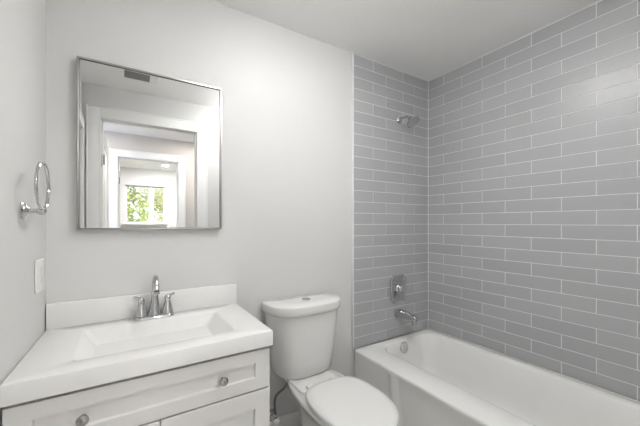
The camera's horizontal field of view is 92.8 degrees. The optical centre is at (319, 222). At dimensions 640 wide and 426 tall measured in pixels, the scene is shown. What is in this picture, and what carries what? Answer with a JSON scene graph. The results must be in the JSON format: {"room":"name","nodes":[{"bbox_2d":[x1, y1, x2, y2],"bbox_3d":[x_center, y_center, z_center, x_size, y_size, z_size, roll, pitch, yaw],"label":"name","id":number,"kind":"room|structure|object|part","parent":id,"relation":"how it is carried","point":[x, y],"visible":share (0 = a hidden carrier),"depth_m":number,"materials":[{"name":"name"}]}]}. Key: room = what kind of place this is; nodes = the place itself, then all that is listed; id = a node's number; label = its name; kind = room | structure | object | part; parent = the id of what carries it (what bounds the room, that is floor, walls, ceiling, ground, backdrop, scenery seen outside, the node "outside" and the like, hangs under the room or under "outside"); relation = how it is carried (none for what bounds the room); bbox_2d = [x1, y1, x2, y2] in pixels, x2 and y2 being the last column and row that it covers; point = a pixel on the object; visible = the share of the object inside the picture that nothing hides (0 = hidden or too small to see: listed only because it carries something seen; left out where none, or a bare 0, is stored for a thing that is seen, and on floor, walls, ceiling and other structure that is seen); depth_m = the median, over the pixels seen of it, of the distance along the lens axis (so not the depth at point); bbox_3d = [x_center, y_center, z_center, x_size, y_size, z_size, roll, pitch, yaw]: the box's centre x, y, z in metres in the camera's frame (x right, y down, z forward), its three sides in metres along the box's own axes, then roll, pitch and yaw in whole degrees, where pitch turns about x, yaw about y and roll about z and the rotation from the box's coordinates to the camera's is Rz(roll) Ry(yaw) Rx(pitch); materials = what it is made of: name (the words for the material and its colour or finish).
{"room":"bathroom","nodes":[
{"label":"bathroom","id":0,"kind":"room"},
{"bbox_2d":[0,0,45,425],"bbox_3d":[-0.778,0.041,0.549,0.120,2.445,1.600,0,0,-31],"label":"wall","id":1,"kind":"structure","parent":0,"point":[22,22],"depth_m":0.99,"materials":[{"name":"white paint"}]},
{"bbox_2d":[19,161,49,219],"bbox_3d":[-0.950,-0.108,1.014,0.062,0.197,0.166,0,0,-31],"label":"towel ring","id":2,"kind":"object","parent":1,"relation":"attached to","point":[25,210],"visible":1,"depth_m":1.00,"materials":[{"name":"silver metal"}]},
{"bbox_3d":[-0.943,-0.039,1.020,0.044,0.029,0.029,0,0,-31],"label":"post","id":3,"kind":"part","parent":2,"relation":"part of","materials":[{"name":"silver metal"}]},
{"bbox_2d":[35,258,43,293],"bbox_3d":[-1.076,0.203,1.172,0.009,0.125,0.108,0,0,-31],"label":"outlet plate","id":4,"kind":"object","parent":1,"relation":"attached to","point":[39,264],"visible":1,"depth_m":1.15,"materials":[{"name":"white plastic"}]},
{"bbox_2d":[38,266,40,284],"bbox_3d":[-1.061,0.202,1.154,0.002,0.067,0.032,0,0,-31],"label":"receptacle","id":5,"kind":"object","parent":4,"relation":"attached to","point":[39,268],"depth_m":1.15,"materials":[{"name":"white plastic"}]},
{"bbox_2d":[42,265,43,282],"bbox_3d":[-1.086,0.202,1.195,0.002,0.067,0.032,0,0,-31],"label":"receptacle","id":6,"kind":"object","parent":4,"relation":"attached to","point":[43,265],"depth_m":1.19,"materials":[{"name":"white plastic"}]},
{"bbox_2d":[46,0,427,419],"bbox_3d":[-0.150,0.041,1.956,2.648,2.445,0.128,0,0,-32],"label":"wall","id":7,"kind":"structure","parent":0,"point":[286,231],"depth_m":1.80,"materials":[{"name":"white paint"}]},
{"bbox_2d":[46,283,236,329],"bbox_3d":[-0.795,0.389,1.468,0.790,0.108,0.020,0,0,-32],"label":"backsplash","id":8,"kind":"structure","parent":7,"relation":"attached to","point":[64,314],"depth_m":1.39,"materials":[{"name":"stone"}]},
{"bbox_2d":[76,56,221,229],"bbox_3d":[-0.786,-0.339,1.470,0.607,0.745,0.030,0,0,-32],"label":"wall mirror","id":9,"kind":"object","parent":7,"relation":"attached to","point":[149,145],"visible":1,"depth_m":1.44,"materials":[{"name":"grey glass"}]},
{"bbox_2d":[270,379,287,423],"bbox_3d":[-0.240,1.015,1.758,0.098,0.286,0.125,0,0,-32],"label":"supplies","id":10,"kind":"object","parent":7,"relation":"attached to","point":[273,414],"visible":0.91,"depth_m":1.74,"materials":[{"name":"silver metal"}]},
{"bbox_3d":[-0.244,1.128,1.728,0.044,0.027,0.016,0,0,-32],"label":"valve handle","id":11,"kind":"part","parent":10,"relation":"part of","materials":[{"name":"white plastic"}]},
{"bbox_2d":[270,409,300,425],"bbox_3d":[-0.111,1.213,1.906,0.814,0.100,0.012,0,0,-32],"label":"baseboard","id":12,"kind":"structure","parent":7,"relation":"attached to","point":[293,418],"depth_m":1.85,"materials":[{"name":"white paint"}]},
{"bbox_2d":[352,52,353,348],"bbox_3d":[0.229,-0.151,2.121,0.012,2.059,0.012,0,0,-32],"label":"trim","id":13,"kind":"structure","parent":7,"relation":"attached to","point":[352,52],"depth_m":2.12,"materials":[{"name":"white paint"}]},
{"bbox_2d":[390,275,405,302],"bbox_3d":[0.618,0.511,2.325,0.172,0.208,0.061,0,0,-32],"label":"shower valve","id":14,"kind":"object","parent":7,"relation":"attached to","point":[398,282],"visible":1,"depth_m":2.32,"materials":[{"name":"silver metal"}]},
{"bbox_3d":[0.620,0.531,2.322,0.068,0.119,0.054,0,0,-32],"label":"lever handle","id":15,"kind":"part","parent":14,"relation":"part of","materials":[{"name":"silver metal"}]},
{"bbox_2d":[394,308,418,325],"bbox_3d":[0.647,0.700,2.269,0.068,0.085,0.187,0,0,-32],"label":"tub spout","id":16,"kind":"object","parent":7,"relation":"attached to","point":[398,312],"visible":1,"depth_m":2.25,"materials":[{"name":"silver metal"}]},
{"bbox_2d":[396,116,418,127],"bbox_3d":[0.663,-0.767,2.285,0.101,0.118,0.175,0,0,-32],"label":"shower fixture","id":17,"kind":"object","parent":7,"relation":"attached to","point":[412,121],"visible":1,"depth_m":2.26,"materials":[{"name":"silver metal"}]},
{"bbox_2d":[428,81,428,327],"bbox_3d":[0.904,-0.151,2.546,0.007,2.060,0.003,0,0,-32],"label":"trim","id":18,"kind":"structure","parent":7,"relation":"attached to","point":[428,81],"depth_m":2.54,"materials":[{"name":"tile"}]},
{"bbox_2d":[213,0,599,80],"bbox_3d":[0.822,-1.242,-1.151,4.320,0.120,6.420,0,0,-32],"label":"ceiling","id":19,"kind":"structure","parent":0,"point":[426,40],"depth_m":1.80,"materials":[{"name":"white paint"}]},
{"bbox_2d":[429,0,639,403],"bbox_3d":[1.378,0.041,1.907,0.116,2.445,1.600,0,0,-32],"label":"wall","id":20,"kind":"structure","parent":0,"point":[534,140],"depth_m":1.82,"materials":[{"name":"tile"}]},
{"bbox_2d":[427,328,639,403],"bbox_3d":[1.320,0.878,1.865,0.014,0.007,1.586,0,0,-32],"label":"trim","id":21,"kind":"structure","parent":20,"relation":"attached to","point":[633,400],"depth_m":1.81,"materials":[{"name":"white ceramic"}]},
{"bbox_3d":[0.822,1.313,-1.151,4.320,0.100,6.420,0,0,-32],"label":"floor","id":22,"kind":"structure","parent":0,"visible":0},
{"bbox_2d":[2,346,269,425],"bbox_3d":[-0.665,0.883,1.245,0.786,0.760,0.533,0,0,-32],"label":"vanity cabinet","id":23,"kind":"object","parent":22,"relation":"on","point":[234,389],"visible":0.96,"depth_m":1.07,"materials":[{"name":"white paint"}]},
{"bbox_3d":[-0.714,0.592,0.917,0.033,0.033,0.030,0,0,-32],"label":"knob","id":24,"kind":"part","parent":23,"relation":"part of","materials":[{"name":"silver metal"}]},
{"bbox_2d":[0,283,272,407],"bbox_3d":[-0.668,0.444,1.256,0.802,0.218,0.516,0,0,-32],"label":"countertop","id":25,"kind":"structure","parent":23,"relation":"on","point":[85,343],"depth_m":1.21,"materials":[{"name":"stone"}]},
{"bbox_2d":[134,275,174,320],"bbox_3d":[-0.746,0.339,1.383,0.169,0.204,0.148,0,0,-32],"label":"sink faucet","id":26,"kind":"object","parent":25,"relation":"on","point":[141,314],"visible":1,"depth_m":1.40,"materials":[{"name":"silver metal"}]},
{"bbox_3d":[-0.818,0.379,1.392,0.056,0.096,0.052,0,0,-32],"label":"handle","id":27,"kind":"part","parent":26,"relation":"part of","materials":[{"name":"silver metal"}]},
{"bbox_3d":[-0.771,0.434,1.422,0.164,0.014,0.054,0,0,-32],"label":"plate","id":28,"kind":"part","parent":26,"relation":"part of","materials":[{"name":"silver metal"}]},
{"bbox_3d":[-0.746,0.332,1.383,0.056,0.190,0.148,0,0,-32],"label":"spout","id":29,"kind":"part","parent":26,"relation":"part of","materials":[{"name":"silver metal"}]},
{"bbox_3d":[-0.723,0.379,1.452,0.056,0.096,0.052,0,0,-32],"label":"handle","id":30,"kind":"part","parent":26,"relation":"part of","materials":[{"name":"silver metal"}]},
{"bbox_3d":[-0.545,0.594,1.056,0.660,0.054,0.004,0,0,-32],"label":"recessed panel","id":31,"kind":"part","parent":23,"relation":"part of","materials":[{"name":"white paint"}]},
{"bbox_3d":[-0.714,0.918,0.946,0.384,0.480,0.018,0,0,-32],"label":"door","id":32,"kind":"part","parent":23,"relation":"part of","materials":[{"name":"white paint"}]},
{"bbox_3d":[-0.380,0.918,1.157,0.398,0.480,0.018,0,0,-32],"label":"door","id":33,"kind":"part","parent":23,"relation":"part of","materials":[{"name":"white paint"}]},
{"bbox_3d":[-0.361,0.592,1.140,0.033,0.033,0.030,0,0,-32],"label":"knob","id":34,"kind":"part","parent":23,"relation":"part of","materials":[{"name":"silver metal"}]},
{"bbox_3d":[-0.382,0.918,1.159,0.268,0.334,0.004,0,0,-32],"label":"recessed panel","id":35,"kind":"part","parent":23,"relation":"part of","materials":[{"name":"white paint"}]},
{"bbox_2d":[262,292,398,425],"bbox_3d":[0.065,0.855,1.560,0.474,0.815,0.767,0,0,-32],"label":"toilet","id":36,"kind":"object","parent":22,"relation":"on","point":[303,328],"visible":0.99,"depth_m":1.65,"materials":[{"name":"white ceramic"}]},
{"bbox_3d":[-0.077,0.482,1.784,0.474,0.057,0.236,0,0,-32],"label":"tank lid","id":37,"kind":"part","parent":36,"relation":"part of","materials":[{"name":"white ceramic"}]},
{"bbox_3d":[-0.079,0.691,1.787,0.442,0.360,0.213,0,0,-32],"label":"tank","id":38,"kind":"part","parent":36,"relation":"part of","materials":[{"name":"white ceramic"}]},
{"bbox_3d":[0.085,1.073,1.542,0.348,0.379,0.698,0,0,-32],"label":"bowl","id":39,"kind":"part","parent":36,"relation":"part of","materials":[{"name":"white ceramic"}]},
{"bbox_3d":[0.155,0.875,1.444,0.352,0.014,0.464,0,0,-32],"label":"seat","id":40,"kind":"part","parent":36,"relation":"part of","materials":[{"name":"white plastic"}]},
{"bbox_3d":[0.155,0.855,1.444,0.364,0.024,0.474,0,0,-32],"label":"seat lid","id":41,"kind":"part","parent":36,"relation":"part of","materials":[{"name":"white plastic"}]},
{"bbox_2d":[355,329,639,425],"bbox_3d":[0.988,1.073,1.657,0.776,0.379,1.580,0,0,-32],"label":"bathtub","id":42,"kind":"object","parent":22,"relation":"on","point":[432,378],"visible":0.92,"depth_m":1.79,"materials":[{"name":"white ceramic"}]},
{"bbox_3d":[0.632,0.939,2.287,0.082,0.081,0.022,0,0,-32],"label":"overflow plate","id":43,"kind":"part","parent":42,"relation":"part of","materials":[{"name":"silver metal"}]}
]}

